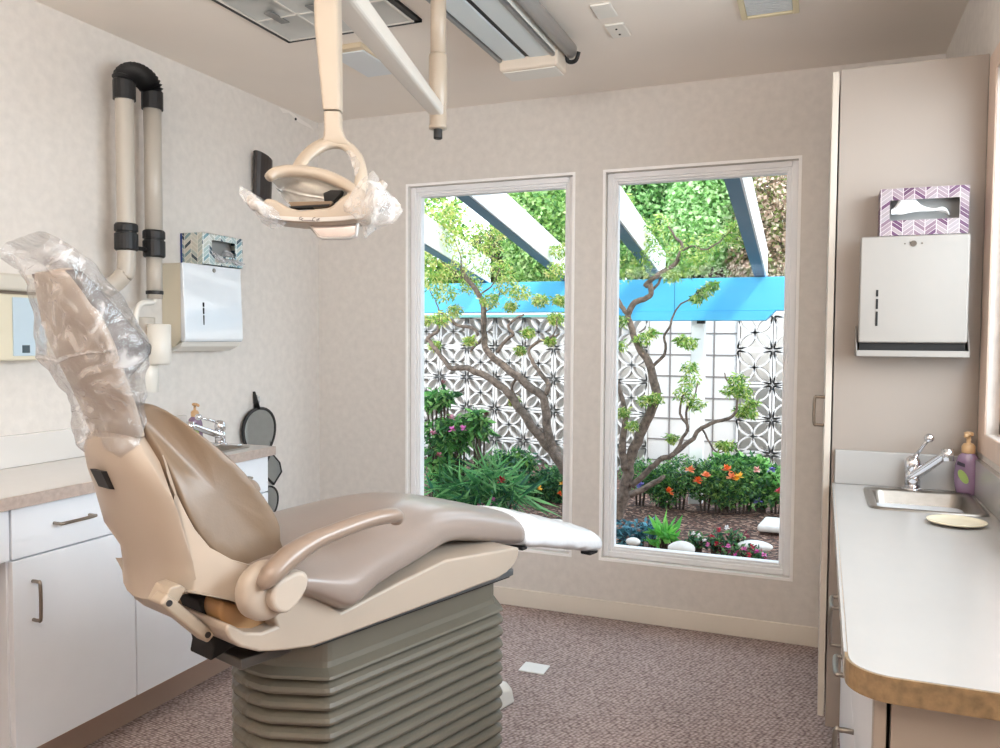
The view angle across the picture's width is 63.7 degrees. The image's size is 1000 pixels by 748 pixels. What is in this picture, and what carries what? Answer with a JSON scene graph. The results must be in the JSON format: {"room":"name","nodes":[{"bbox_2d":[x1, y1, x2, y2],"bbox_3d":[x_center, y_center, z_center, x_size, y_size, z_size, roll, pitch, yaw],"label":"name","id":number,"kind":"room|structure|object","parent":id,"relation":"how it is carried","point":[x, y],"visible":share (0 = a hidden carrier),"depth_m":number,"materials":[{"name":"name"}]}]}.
{"room":"dental clinic","nodes":[
{"label":"dental clinic","id":0,"kind":"room"},
{"bbox_2d":[0,0,319,510],"bbox_3d":[-1.884,-0.024,2.232,0.150,2.440,4.850,1,3,22],"label":"wall","id":1,"kind":"structure","parent":0,"point":[58,165],"depth_m":3.28,"materials":[{"name":"paint"}]},
{"bbox_2d":[0,273,50,360],"bbox_3d":[-1.639,-0.179,2.499,0.100,0.280,0.540,1,3,22],"label":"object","id":2,"kind":"object","parent":1,"relation":"attached to","point":[23,336],"visible":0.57,"depth_m":2.61,"materials":[{"name":"beige plastic"}]},
{"bbox_2d":[0,273,35,291],"bbox_3d":[-1.638,-0.291,2.495,0.100,0.055,0.540,1,3,22],"label":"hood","id":3,"kind":"object","parent":2,"relation":"attached to","point":[9,282],"depth_m":2.58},
{"bbox_2d":[0,415,186,469],"bbox_3d":[-1.722,0.268,2.427,0.020,0.107,2.110,1,3,22],"label":"backsplash","id":4,"kind":"structure","parent":1,"relation":"attached to","point":[18,450],"depth_m":2.77,"materials":[{"name":"laminate"}]},
{"bbox_2d":[95,61,171,392],"bbox_3d":[-1.401,-0.541,2.968,0.178,1.235,0.375,1,3,22],"label":"suction arm","id":5,"kind":"object","parent":1,"relation":"attached to","point":[127,76],"visible":0.93,"depth_m":3.04},
{"bbox_2d":[135,361,158,392],"bbox_3d":[-1.368,0.009,3.122,0.084,0.122,0.084,1,3,22],"label":"cup","id":6,"kind":"object","parent":5,"relation":"on","point":[147,375],"depth_m":3.09,"materials":[{"name":"white plastic"}]},
{"bbox_2d":[147,324,171,364],"bbox_3d":[-1.311,-0.114,3.096,0.086,0.156,0.086,1,3,22],"label":"cup","id":7,"kind":"object","parent":5,"relation":"on","point":[158,335],"depth_m":3.06,"materials":[{"name":"white plastic"}]},
{"bbox_2d":[162,262,242,350],"bbox_3d":[-1.257,-0.277,3.415,0.126,0.359,0.348,1,3,22],"label":"dispenser","id":8,"kind":"object","parent":1,"relation":"attached to","point":[202,304],"visible":0.91,"depth_m":3.33,"materials":[{"name":"white metal"}]},
{"bbox_2d":[171,342,239,350],"bbox_3d":[-1.247,-0.117,3.418,0.067,0.038,0.348,1,3,22],"label":"tray","id":9,"kind":"object","parent":8,"relation":"on","point":[175,346],"depth_m":3.38,"materials":[{"name":"white plastic"}]},
{"bbox_2d":[180,232,244,268],"bbox_3d":[-1.223,-0.526,3.454,0.143,0.130,0.250,1,3,22],"label":"tissue box","id":10,"kind":"object","parent":8,"relation":"on","point":[202,248],"visible":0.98,"depth_m":3.37,"materials":[{"name":"multicoloured cardboard"}]},
{"bbox_2d":[253,150,272,201],"bbox_3d":[-1.118,-0.927,3.802,0.062,0.235,0.118,1,3,22],"label":"pocket","id":11,"kind":"object","parent":1,"relation":"attached to","point":[262,188],"visible":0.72,"depth_m":3.76,"materials":[{"name":"black plastic"}]},
{"bbox_2d":[266,485,278,511],"bbox_3d":[-1.133,0.590,3.914,0.040,0.246,0.171,1,3,22],"label":"mirror","id":12,"kind":"object","parent":1,"relation":"hanging from","point":[273,495],"visible":0.32,"depth_m":3.95,"materials":[{"name":"black mirror"}]},
{"bbox_2d":[268,442,281,484],"bbox_3d":[-1.116,0.423,3.943,0.040,0.246,0.142,1,3,22],"label":"mirror","id":13,"kind":"object","parent":1,"relation":"hanging from","point":[274,465],"visible":0.62,"depth_m":3.95,"materials":[{"name":"black mirror"}]},
{"bbox_2d":[279,107,314,131],"bbox_3d":[-1.028,-1.293,4.092,0.004,0.052,0.305,1,3,22],"label":"wall anchor","id":14,"kind":"object","parent":1,"relation":"attached to","point":[298,119],"visible":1,"depth_m":4.09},
{"bbox_3d":[-1.154,0.133,3.827,0.030,0.065,0.030,1,3,22],"label":"wall hook","id":15,"kind":"object","parent":1,"relation":"attached to","visible":0},
{"bbox_2d":[241,391,275,445],"bbox_3d":[-1.148,0.241,3.835,0.040,0.320,0.245,1,3,22],"label":"mirror","id":16,"kind":"object","parent":15,"relation":"hanging from","point":[259,424],"visible":0.74,"depth_m":3.82,"materials":[{"name":"black mirror"}]},
{"bbox_2d":[84,604,839,747],"bbox_3d":[-0.463,1.280,1.717,3.230,0.100,4.850,1,3,22],"label":"floor","id":17,"kind":"structure","parent":0,"point":[607,683],"depth_m":2.96,"materials":[{"name":"carpet"}]},
{"bbox_2d":[0,456,267,747],"bbox_3d":[-1.330,0.759,2.809,0.486,0.832,1.108,1,3,22],"label":"base cabinet","id":18,"kind":"object","parent":17,"relation":"on","point":[82,659],"visible":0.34,"depth_m":2.41,"materials":[{"name":"white laminate"}]},
{"bbox_2d":[0,511,8,562],"bbox_3d":[-1.635,0.448,1.986,0.456,0.145,0.622,1,3,22],"label":"drawer","id":19,"kind":"object","parent":18,"relation":"attached to","point":[4,516],"visible":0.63,"depth_m":2.19,"materials":[{"name":"white laminate"}]},
{"bbox_2d":[0,415,275,511],"bbox_3d":[-1.512,0.290,2.344,0.472,0.141,2.110,1,3,22],"label":"countertop","id":20,"kind":"structure","parent":18,"relation":"on","point":[36,468],"depth_m":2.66,"materials":[{"name":"laminate"}]},
{"bbox_2d":[188,403,202,435],"bbox_3d":[-1.250,0.202,3.306,0.055,0.166,0.065,3,3,43],"label":"soap bottle","id":21,"kind":"object","parent":20,"relation":"on","point":[194,411],"visible":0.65,"depth_m":3.30,"materials":[{"name":"purple plastic"}]},
{"bbox_2d":[186,414,227,445],"bbox_3d":[-1.167,0.223,3.207,0.060,0.134,0.189,2,3,30],"label":"faucet","id":22,"kind":"object","parent":20,"relation":"on","point":[219,433],"visible":0.94,"depth_m":3.23,"materials":[{"name":"silver metal"}]},
{"bbox_2d":[216,444,248,452],"bbox_3d":[-1.221,0.389,3.067,0.348,0.195,0.428,1,3,22],"label":"sink","id":23,"kind":"object","parent":20,"relation":"in","point":[224,448],"visible":0.12,"depth_m":3.21,"materials":[{"name":"metal"}]},
{"bbox_2d":[32,268,601,747],"bbox_3d":[-0.282,0.469,2.109,0.603,1.486,1.771,2,3,39],"label":"dental chair","id":24,"kind":"object","parent":17,"relation":"on","point":[372,619],"visible":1,"depth_m":1.69,"materials":[{"name":"leather"}]},
{"bbox_2d":[135,402,281,563],"bbox_3d":[-0.645,0.228,1.654,0.330,0.364,0.286,2,3,39],"label":"cushion","id":25,"kind":"object","parent":24,"relation":"on","point":[194,505],"depth_m":1.52,"materials":[{"name":"beige leather"}]},
{"bbox_2d":[248,492,524,607],"bbox_3d":[-0.331,0.416,2.047,0.536,0.206,0.995,2,3,39],"label":"seat cushion","id":26,"kind":"object","parent":24,"relation":"on","point":[440,548],"depth_m":1.89,"materials":[{"name":"beige leather"}]},
{"bbox_2d":[500,681,513,709],"bbox_3d":[-0.060,1.143,2.882,0.202,0.075,0.100,1,3,22],"label":"box","id":27,"kind":"object","parent":17,"relation":"on","point":[507,698],"visible":0.29,"depth_m":2.87,"materials":[{"name":"white plastic"}]},
{"bbox_2d":[518,662,549,674],"bbox_3d":[0.136,1.165,3.188,0.103,0.006,0.088,1,3,22],"label":"floor plate","id":28,"kind":"object","parent":17,"relation":"on","point":[529,667],"visible":1,"depth_m":3.18,"materials":[{"name":"white plastic"}]},
{"bbox_2d":[828,503,963,747],"bbox_3d":[0.926,0.819,1.751,0.389,0.834,1.470,1,3,22],"label":"base cabinet","id":29,"kind":"object","parent":17,"relation":"on","point":[854,729],"visible":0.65,"depth_m":1.70,"materials":[{"name":"white laminate"}]},
{"bbox_2d":[832,449,999,720],"bbox_3d":[0.922,0.334,1.702,0.390,0.138,1.532,1,3,22],"label":"countertop","id":30,"kind":"structure","parent":29,"relation":"on","point":[919,598],"depth_m":1.40,"materials":[{"name":"grey laminate"}]},
{"bbox_2d":[864,487,989,516],"bbox_3d":[1.149,0.440,2.198,0.278,0.195,0.325,1,3,22],"label":"sink","id":31,"kind":"object","parent":30,"relation":"in","point":[964,502],"visible":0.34,"depth_m":2.30,"materials":[{"name":"metal"}]},
{"bbox_2d":[901,434,953,489],"bbox_3d":[1.224,0.256,2.307,0.060,0.174,0.164,0,3,-16],"label":"faucet","id":32,"kind":"object","parent":30,"relation":"on","point":[915,471],"visible":1,"depth_m":2.33,"materials":[{"name":"silver metal"}]},
{"bbox_2d":[926,514,987,527],"bbox_3d":[1.089,0.351,1.921,0.130,0.005,0.124,1,3,22],"label":"oval tray","id":33,"kind":"object","parent":30,"relation":"on","point":[943,519],"visible":1,"depth_m":1.92,"materials":[{"name":"beige ceramic"}]},
{"bbox_2d":[954,431,978,495],"bbox_3d":[1.333,0.255,2.296,0.070,0.180,0.060,3,3,42],"label":"soap bottle","id":34,"kind":"object","parent":30,"relation":"on","point":[964,470],"visible":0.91,"depth_m":2.29,"materials":[{"name":"purple plastic"}]},
{"bbox_2d":[812,54,989,726],"bbox_3d":[1.355,0.127,2.861,0.449,2.125,0.957,1,3,22],"label":"tall cabinet","id":35,"kind":"object","parent":17,"relation":"on","point":[919,123],"visible":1,"depth_m":2.40,"materials":[{"name":"beige laminate"}]},
{"bbox_2d":[854,233,970,357],"bbox_3d":[1.196,-0.224,2.340,0.291,0.346,0.103,1,3,22],"label":"dispenser","id":36,"kind":"object","parent":35,"relation":"attached to","point":[914,289],"visible":1,"depth_m":2.29,"materials":[{"name":"white metal"}]},
{"bbox_2d":[854,326,969,357],"bbox_3d":[1.195,-0.096,2.346,0.291,0.090,0.102,1,3,22],"label":"tray","id":37,"kind":"object","parent":36,"relation":"on","point":[878,341],"depth_m":2.30,"materials":[{"name":"white metal"}]},
{"bbox_2d":[877,184,969,236],"bbox_3d":[1.218,-0.464,2.324,0.225,0.134,0.094,1,3,22],"label":"tissue box","id":38,"kind":"object","parent":36,"relation":"on","point":[934,210],"visible":1,"depth_m":2.29,"materials":[{"name":"cardboard"}]},
{"bbox_2d":[871,699,999,747],"bbox_3d":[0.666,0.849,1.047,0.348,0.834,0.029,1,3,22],"label":"base cabinet","id":39,"kind":"object","parent":17,"relation":"on","point":[893,726],"visible":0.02,"depth_m":1.06,"materials":[{"name":"beige laminate"}]},
{"bbox_2d":[34,0,968,122],"bbox_3d":[-0.447,-1.268,1.605,3.230,0.120,4.850,1,3,22],"label":"ceiling","id":40,"kind":"structure","parent":0,"point":[670,41],"depth_m":3.10,"materials":[{"name":"paint"}]},
{"bbox_2d":[212,0,315,42],"bbox_3d":[-0.734,-1.255,2.810,0.317,0.016,0.414,1,3,22],"label":"recessed light","id":41,"kind":"object","parent":40,"relation":"in","point":[289,21],"depth_m":2.81,"materials":[{"name":"white plastic"}]},
{"bbox_2d":[264,11,289,23],"bbox_3d":[-0.783,-1.250,2.825,0.036,0.005,0.100,1,3,22],"label":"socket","id":42,"kind":"object","parent":41,"relation":"attached to","point":[278,16],"depth_m":2.82,"materials":[{"name":"grey plastic"}]},
{"bbox_2d":[305,4,313,11],"bbox_3d":[-0.625,-1.246,2.761,0.036,0.005,0.100,1,3,22],"label":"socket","id":43,"kind":"object","parent":41,"relation":"attached to","point":[309,7],"depth_m":2.73,"materials":[{"name":"white plastic"}]},
{"bbox_2d":[242,0,447,239],"bbox_3d":[-0.208,-0.745,1.894,0.291,0.947,0.976,1,3,17],"label":"light","id":44,"kind":"object","parent":40,"relation":"hanging from","point":[315,191],"visible":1,"depth_m":1.64,"materials":[{"name":"beige plastic"}]},
{"bbox_2d":[322,111,349,143],"bbox_3d":[-0.338,-0.504,1.660,0.066,0.068,0.038,0,3,1],"label":"lamp arm","id":45,"kind":"object","parent":44,"relation":"attached to","point":[333,123],"depth_m":1.64},
{"bbox_2d":[342,42,391,76],"bbox_3d":[-0.551,-1.269,3.260,0.164,0.026,0.315,1,3,22],"label":"ceiling vent","id":46,"kind":"object","parent":40,"relation":"in","point":[357,56],"visible":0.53,"depth_m":3.22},
{"bbox_2d":[369,0,421,27],"bbox_3d":[-0.375,-1.250,2.767,0.148,0.016,0.227,1,3,22],"label":"recessed light","id":47,"kind":"object","parent":40,"relation":"in","point":[390,16],"depth_m":2.80,"materials":[{"name":"white plastic"}]},
{"bbox_2d":[426,0,580,81],"bbox_3d":[-0.187,-1.171,2.211,0.297,0.124,1.960,1,3,22],"label":"ceiling light","id":48,"kind":"object","parent":40,"relation":"attached to","point":[526,42],"visible":1,"depth_m":2.80,"materials":[{"name":"white plastic"}]},
{"bbox_2d":[446,0,524,60],"bbox_3d":[-0.287,-1.155,2.187,0.086,0.008,1.840,1,3,22],"label":"diffuser","id":49,"kind":"object","parent":48,"relation":"attached to","point":[465,15],"depth_m":2.75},
{"bbox_2d":[472,0,549,56],"bbox_3d":[-0.190,-1.152,2.148,0.082,0.008,1.840,1,3,22],"label":"diffuser","id":50,"kind":"object","parent":48,"relation":"attached to","point":[506,16],"depth_m":2.71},
{"bbox_2d":[590,2,617,18],"bbox_3d":[0.358,-1.250,2.769,0.070,0.008,0.117,1,3,22],"label":"ceiling plate","id":51,"kind":"object","parent":40,"relation":"attached to","point":[601,10],"visible":1,"depth_m":2.76,"materials":[{"name":"white plastic"}]},
{"bbox_2d":[604,22,630,37],"bbox_3d":[0.432,-1.256,2.947,0.070,0.010,0.128,1,3,22],"label":"ceiling plate","id":52,"kind":"object","parent":40,"relation":"attached to","point":[616,30],"visible":1,"depth_m":2.94,"materials":[{"name":"white plastic"}]},
{"bbox_2d":[737,0,798,20],"bbox_3d":[0.865,-1.237,2.611,0.190,0.014,0.390,1,3,22],"label":"ceiling vent","id":53,"kind":"object","parent":40,"relation":"in","point":[749,9],"visible":1,"depth_m":2.73,"materials":[{"name":"white metal"}]},
{"bbox_2d":[424,456,779,560],"bbox_3d":[0.717,0.972,5.905,10.000,0.038,3.800,1,3,22],"label":"ground","id":54,"kind":"structure","parent":0,"point":[694,519],"depth_m":5.59,"materials":[{"name":"brown soil"}]},
{"bbox_2d":[424,380,501,496],"bbox_3d":[-0.286,0.538,5.319,0.622,1.006,0.347,1,3,22],"label":"flowering shrub","id":55,"kind":"object","parent":54,"relation":"on","point":[454,433],"visible":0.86,"depth_m":5.28,"materials":[{"name":"green plant"}]},
{"bbox_2d":[424,431,560,516],"bbox_3d":[-0.131,0.707,5.201,1.146,0.879,0.838,1,3,22],"label":"clump","id":56,"kind":"object","parent":54,"relation":"on","point":[491,491],"visible":0.7,"depth_m":5.11,"materials":[{"name":"green plant"}]},
{"bbox_2d":[497,476,505,482],"bbox_3d":[0.007,0.660,5.034,0.062,0.056,0.079,1,3,22],"label":"flower","id":57,"kind":"object","parent":56,"relation":"on","point":[502,479],"depth_m":5.02,"materials":[{"name":"red plant"}]},
{"bbox_2d":[424,201,564,474],"bbox_3d":[0.075,-0.064,5.774,1.528,2.316,0.567,1,3,22],"label":"ornamental tree","id":58,"kind":"object","parent":54,"relation":"on","point":[546,440],"visible":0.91,"depth_m":5.76,"materials":[{"name":"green plant"}]},
{"bbox_2d":[469,444,541,501],"bbox_3d":[0.052,0.767,6.057,0.688,0.490,0.374,1,3,22],"label":"shrub","id":59,"kind":"object","parent":54,"relation":"on","point":[513,454],"visible":0.34,"depth_m":6.03,"materials":[{"name":"green plant"}]},
{"bbox_2d":[525,463,562,502],"bbox_3d":[0.392,0.826,6.081,0.485,0.374,0.360,3,3,43],"label":"shrub","id":60,"kind":"object","parent":54,"relation":"on","point":[552,488],"visible":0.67,"depth_m":6.02,"materials":[{"name":"green plant"}]},
{"bbox_2d":[424,315,783,469],"bbox_3d":[0.761,0.207,7.748,5.967,1.522,0.130,1,3,22],"label":"wall","id":61,"kind":"structure","parent":54,"relation":"on","point":[497,326],"depth_m":7.88,"materials":[{"name":"white paint"}]},
{"bbox_2d":[424,313,564,314],"bbox_3d":[0.265,-0.613,7.777,2.300,0.085,0.180,1,3,22],"label":"trim","id":62,"kind":"structure","parent":61,"relation":"on","point":[424,313],"depth_m":7.78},
{"bbox_2d":[427,314,564,317],"bbox_3d":[0.233,-0.555,7.701,2.300,0.025,0.030,1,3,22],"label":"trim","id":63,"kind":"structure","parent":61,"relation":"attached to","point":[462,316],"depth_m":7.79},
{"bbox_2d":[424,177,784,503],"bbox_3d":[0.027,-0.125,5.461,6.200,2.261,2.228,1,3,22],"label":"pergola","id":64,"kind":"object","parent":54,"relation":"on","point":[758,297],"visible":0.44,"depth_m":5.81,"materials":[{"name":"blue wood"}]},
{"bbox_2d":[626,537,640,545],"bbox_3d":[0.726,0.914,4.390,0.081,0.045,0.066,1,3,22],"label":"rock","id":65,"kind":"object","parent":54,"relation":"on","point":[632,541],"visible":0.99,"depth_m":4.37,"materials":[{"name":"white stone"}]},
{"bbox_2d":[616,516,657,547],"bbox_3d":[0.798,0.953,4.729,0.346,0.245,0.163,1,3,22],"label":"ground cover","id":66,"kind":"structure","parent":54,"relation":"on","point":[627,530],"depth_m":4.72,"materials":[{"name":"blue plant"}]},
{"bbox_2d":[617,453,703,509],"bbox_3d":[1.150,0.796,5.817,0.661,0.466,0.418,1,3,22],"label":"shrub","id":67,"kind":"object","parent":54,"relation":"on","point":[671,482],"visible":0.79,"depth_m":5.80,"materials":[{"name":"green plant"}]},
{"bbox_2d":[685,466,694,472],"bbox_3d":[1.314,0.653,5.560,0.079,0.050,0.066,0,3,1],"label":"flower","id":68,"kind":"object","parent":67,"relation":"on","point":[690,467],"depth_m":5.55,"materials":[{"name":"orange plant"}]},
{"bbox_2d":[693,476,702,483],"bbox_3d":[1.361,0.727,5.548,0.073,0.052,0.069,1,3,22],"label":"flower","id":69,"kind":"object","parent":67,"relation":"on","point":[697,479],"depth_m":5.54,"materials":[{"name":"orange plant"}]},
{"bbox_2d":[641,510,682,548],"bbox_3d":[0.902,0.913,4.503,0.232,0.346,0.224,1,3,12],"label":"leafy weed","id":70,"kind":"object","parent":54,"relation":"on","point":[666,533],"visible":0.66,"depth_m":4.50,"materials":[{"name":"green plant"}]},
{"bbox_2d":[668,541,694,551],"bbox_3d":[0.958,0.926,4.254,0.143,0.087,0.119,1,3,22],"label":"rock","id":71,"kind":"object","parent":54,"relation":"on","point":[678,545],"visible":0.64,"depth_m":4.22,"materials":[{"name":"white stone"}]},
{"bbox_2d":[616,193,763,519],"bbox_3d":[1.197,-0.081,5.339,1.060,2.387,0.468,1,3,22],"label":"ornamental tree","id":72,"kind":"object","parent":54,"relation":"on","point":[628,458],"visible":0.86,"depth_m":5.35,"materials":[{"name":"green plant"}]},
{"bbox_2d":[648,321,737,472],"bbox_3d":[1.746,0.232,7.338,0.779,1.525,0.060,1,3,22],"label":"gate panel","id":73,"kind":"object","parent":54,"relation":"on","point":[721,336],"visible":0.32,"depth_m":7.32,"materials":[{"name":"white paint"}]},
{"bbox_2d":[684,529,711,552],"bbox_3d":[1.039,0.966,4.355,0.205,0.257,0.121,1,3,22],"label":"plant","id":74,"kind":"object","parent":54,"relation":"on","point":[696,542],"visible":0.41,"depth_m":4.34,"materials":[{"name":"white plant"}]},
{"bbox_2d":[678,453,767,513],"bbox_3d":[1.562,0.803,5.659,0.637,0.471,0.438,1,3,22],"label":"shrub","id":75,"kind":"object","parent":54,"relation":"on","point":[724,487],"visible":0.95,"depth_m":5.63,"materials":[{"name":"green plant"}]},
{"bbox_2d":[701,471,710,476],"bbox_3d":[1.413,0.687,5.524,0.076,0.042,0.075,1,3,22],"label":"flower","id":76,"kind":"object","parent":75,"relation":"on","point":[706,474],"depth_m":5.52,"materials":[{"name":"orange plant"}]},
{"bbox_2d":[722,464,731,471],"bbox_3d":[1.545,0.642,5.500,0.081,0.053,0.071,0,3,-5],"label":"flower","id":77,"kind":"object","parent":75,"relation":"on","point":[727,467],"depth_m":5.49,"materials":[{"name":"orange plant"}]},
{"bbox_2d":[726,472,736,480],"bbox_3d":[1.569,0.694,5.472,0.076,0.059,0.069,0,3,0],"label":"flower","id":78,"kind":"object","parent":75,"relation":"on","point":[732,476],"depth_m":5.46,"materials":[{"name":"orange plant"}]},
{"bbox_2d":[733,472,742,479],"bbox_3d":[1.618,0.686,5.447,0.077,0.054,0.086,1,3,22],"label":"flower","id":79,"kind":"object","parent":75,"relation":"on","point":[736,476],"depth_m":5.45,"materials":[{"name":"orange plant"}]},
{"bbox_2d":[701,525,749,554],"bbox_3d":[1.202,0.945,4.301,0.262,0.304,0.145,1,3,22],"label":"plant","id":80,"kind":"object","parent":54,"relation":"on","point":[714,544],"visible":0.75,"depth_m":4.29,"materials":[{"name":"green plant"}]},
{"bbox_2d":[720,542,767,558],"bbox_3d":[1.248,0.980,4.123,0.243,0.251,0.140,1,3,22],"label":"plant","id":81,"kind":"object","parent":54,"relation":"on","point":[748,552],"visible":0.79,"depth_m":4.12,"materials":[{"name":"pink plant"}]},
{"bbox_2d":[709,450,780,513],"bbox_3d":[1.788,0.790,5.684,0.662,0.498,0.391,1,3,22],"label":"shrub","id":82,"kind":"object","parent":54,"relation":"on","point":[772,488],"visible":0.46,"depth_m":5.65,"materials":[{"name":"green plant"}]},
{"bbox_2d":[767,465,775,471],"bbox_3d":[1.849,0.646,5.482,0.061,0.047,0.068,1,3,22],"label":"flower","id":83,"kind":"object","parent":82,"relation":"on","point":[772,469],"depth_m":5.47,"materials":[{"name":"blue plant"}]},
{"bbox_2d":[738,540,772,550],"bbox_3d":[1.334,0.898,4.210,0.180,0.050,0.108,1,3,22],"label":"rock","id":84,"kind":"object","parent":54,"relation":"on","point":[764,546],"visible":0.64,"depth_m":4.18,"materials":[{"name":"white stone"}]},
{"bbox_2d":[757,517,778,532],"bbox_3d":[1.834,0.970,5.134,0.348,0.045,0.280,1,3,22],"label":"rock","id":85,"kind":"object","parent":54,"relation":"on","point":[768,524],"visible":0.44,"depth_m":5.07,"materials":[{"name":"white stone"}]},
{"bbox_2d":[318,54,945,626],"bbox_3d":[0.419,-0.080,3.841,2.930,2.440,0.150,1,3,22],"label":"wall","id":86,"kind":"structure","parent":0,"point":[362,279],"depth_m":3.77,"materials":[{"name":"paint"}]},
{"bbox_2d":[405,172,574,556],"bbox_3d":[-0.069,-0.045,3.955,0.892,1.814,0.003,1,3,22],"label":"trim","id":87,"kind":"structure","parent":86,"relation":"attached to","point":[566,173],"depth_m":3.84,"materials":[{"name":"white wood"}]},
{"bbox_2d":[411,176,572,551],"bbox_3d":[-0.043,-0.048,4.021,0.866,1.788,0.082,1,3,22],"label":"window","id":88,"kind":"structure","parent":86,"relation":"in","point":[418,195],"depth_m":4.10,"materials":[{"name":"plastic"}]},
{"bbox_2d":[493,586,817,646],"bbox_3d":[0.381,1.099,3.818,2.930,0.085,0.012,1,3,22],"label":"baseboard","id":89,"kind":"structure","parent":86,"relation":"attached to","point":[653,615],"depth_m":3.67,"materials":[{"name":"beige wood"}]},
{"bbox_2d":[599,155,801,581],"bbox_3d":[0.867,-0.023,3.581,0.857,1.814,0.003,1,3,22],"label":"trim","id":90,"kind":"structure","parent":86,"relation":"attached to","point":[799,157],"depth_m":3.53,"materials":[{"name":"white wood"}]},
{"bbox_2d":[603,160,798,575],"bbox_3d":[0.893,-0.025,3.647,0.831,1.788,0.082,1,3,22],"label":"window","id":91,"kind":"structure","parent":86,"relation":"in","point":[789,168],"depth_m":3.61,"materials":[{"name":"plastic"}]},
{"bbox_2d":[946,0,999,472],"bbox_3d":[0.975,0.045,1.090,0.150,2.440,4.850,1,3,22],"label":"wall","id":92,"kind":"structure","parent":0,"point":[977,32],"depth_m":2.22,"materials":[{"name":"paint"}]},
{"bbox_2d":[834,449,999,520],"bbox_3d":[0.944,0.315,1.748,0.384,0.103,1.428,1,3,22],"label":"backsplash","id":93,"kind":"structure","parent":92,"relation":"attached to","point":[873,468],"depth_m":2.40,"materials":[{"name":"grey laminate"}]},
{"bbox_2d":[977,42,999,466],"bbox_3d":[1.044,-0.296,1.342,0.085,1.120,2.035,1,3,22],"label":"window","id":94,"kind":"structure","parent":92,"relation":"in","point":[987,446],"depth_m":2.23,"materials":[{"name":"white wood"}]},
{"bbox_3d":[5.331,0.552,20.124,28.000,0.200,26.040,1,3,22],"label":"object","id":95,"kind":"structure","parent":0,"visible":0},
{"bbox_2d":[424,197,475,283],"bbox_3d":[-1.164,-1.327,13.799,1.959,4.066,1.690,2,3,26],"label":"tree","id":96,"kind":"object","parent":95,"relation":"on","point":[436,268],"visible":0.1,"depth_m":13.48,"materials":[{"name":"green plant"}]},
{"bbox_2d":[453,228,543,283],"bbox_3d":[0.203,-0.850,12.976,2.235,3.201,1.311,2,3,33],"label":"tree","id":97,"kind":"object","parent":95,"relation":"on","point":[488,230],"visible":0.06,"depth_m":12.67,"materials":[{"name":"green plant"}]},
{"bbox_2d":[489,185,639,281],"bbox_3d":[0.803,-1.060,10.649,2.505,3.836,1.778,1,3,22],"label":"tree","id":98,"kind":"object","parent":95,"relation":"on","point":[548,208],"visible":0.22,"depth_m":10.27,"materials":[{"name":"green plant"}]},
{"bbox_2d":[620,182,677,279],"bbox_3d":[1.773,-1.080,10.142,1.714,3.931,1.482,2,3,31],"label":"tree","id":99,"kind":"object","parent":95,"relation":"on","point":[650,196],"visible":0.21,"depth_m":9.59,"materials":[{"name":"green plant"}]},
{"bbox_2d":[619,263,706,279],"bbox_3d":[2.200,-1.033,11.386,3.235,3.733,1.873,1,3,22],"label":"tree","id":100,"kind":"object","parent":95,"relation":"on","point":[693,276],"visible":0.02,"depth_m":10.68,"materials":[{"name":"green plant"}]},
{"bbox_2d":[656,179,750,278],"bbox_3d":[2.407,-0.858,9.231,1.307,3.576,1.039,1,3,6],"label":"tree","id":101,"kind":"object","parent":95,"relation":"on","point":[702,207],"visible":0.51,"depth_m":8.95,"materials":[{"name":"green plant"}]},
{"bbox_2d":[722,175,786,277],"bbox_3d":[3.035,-0.685,8.748,1.072,3.282,1.592,-2,3,-42],"label":"tree","id":102,"kind":"object","parent":95,"relation":"on","point":[771,195],"visible":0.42,"depth_m":8.49,"materials":[{"name":"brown plant"}]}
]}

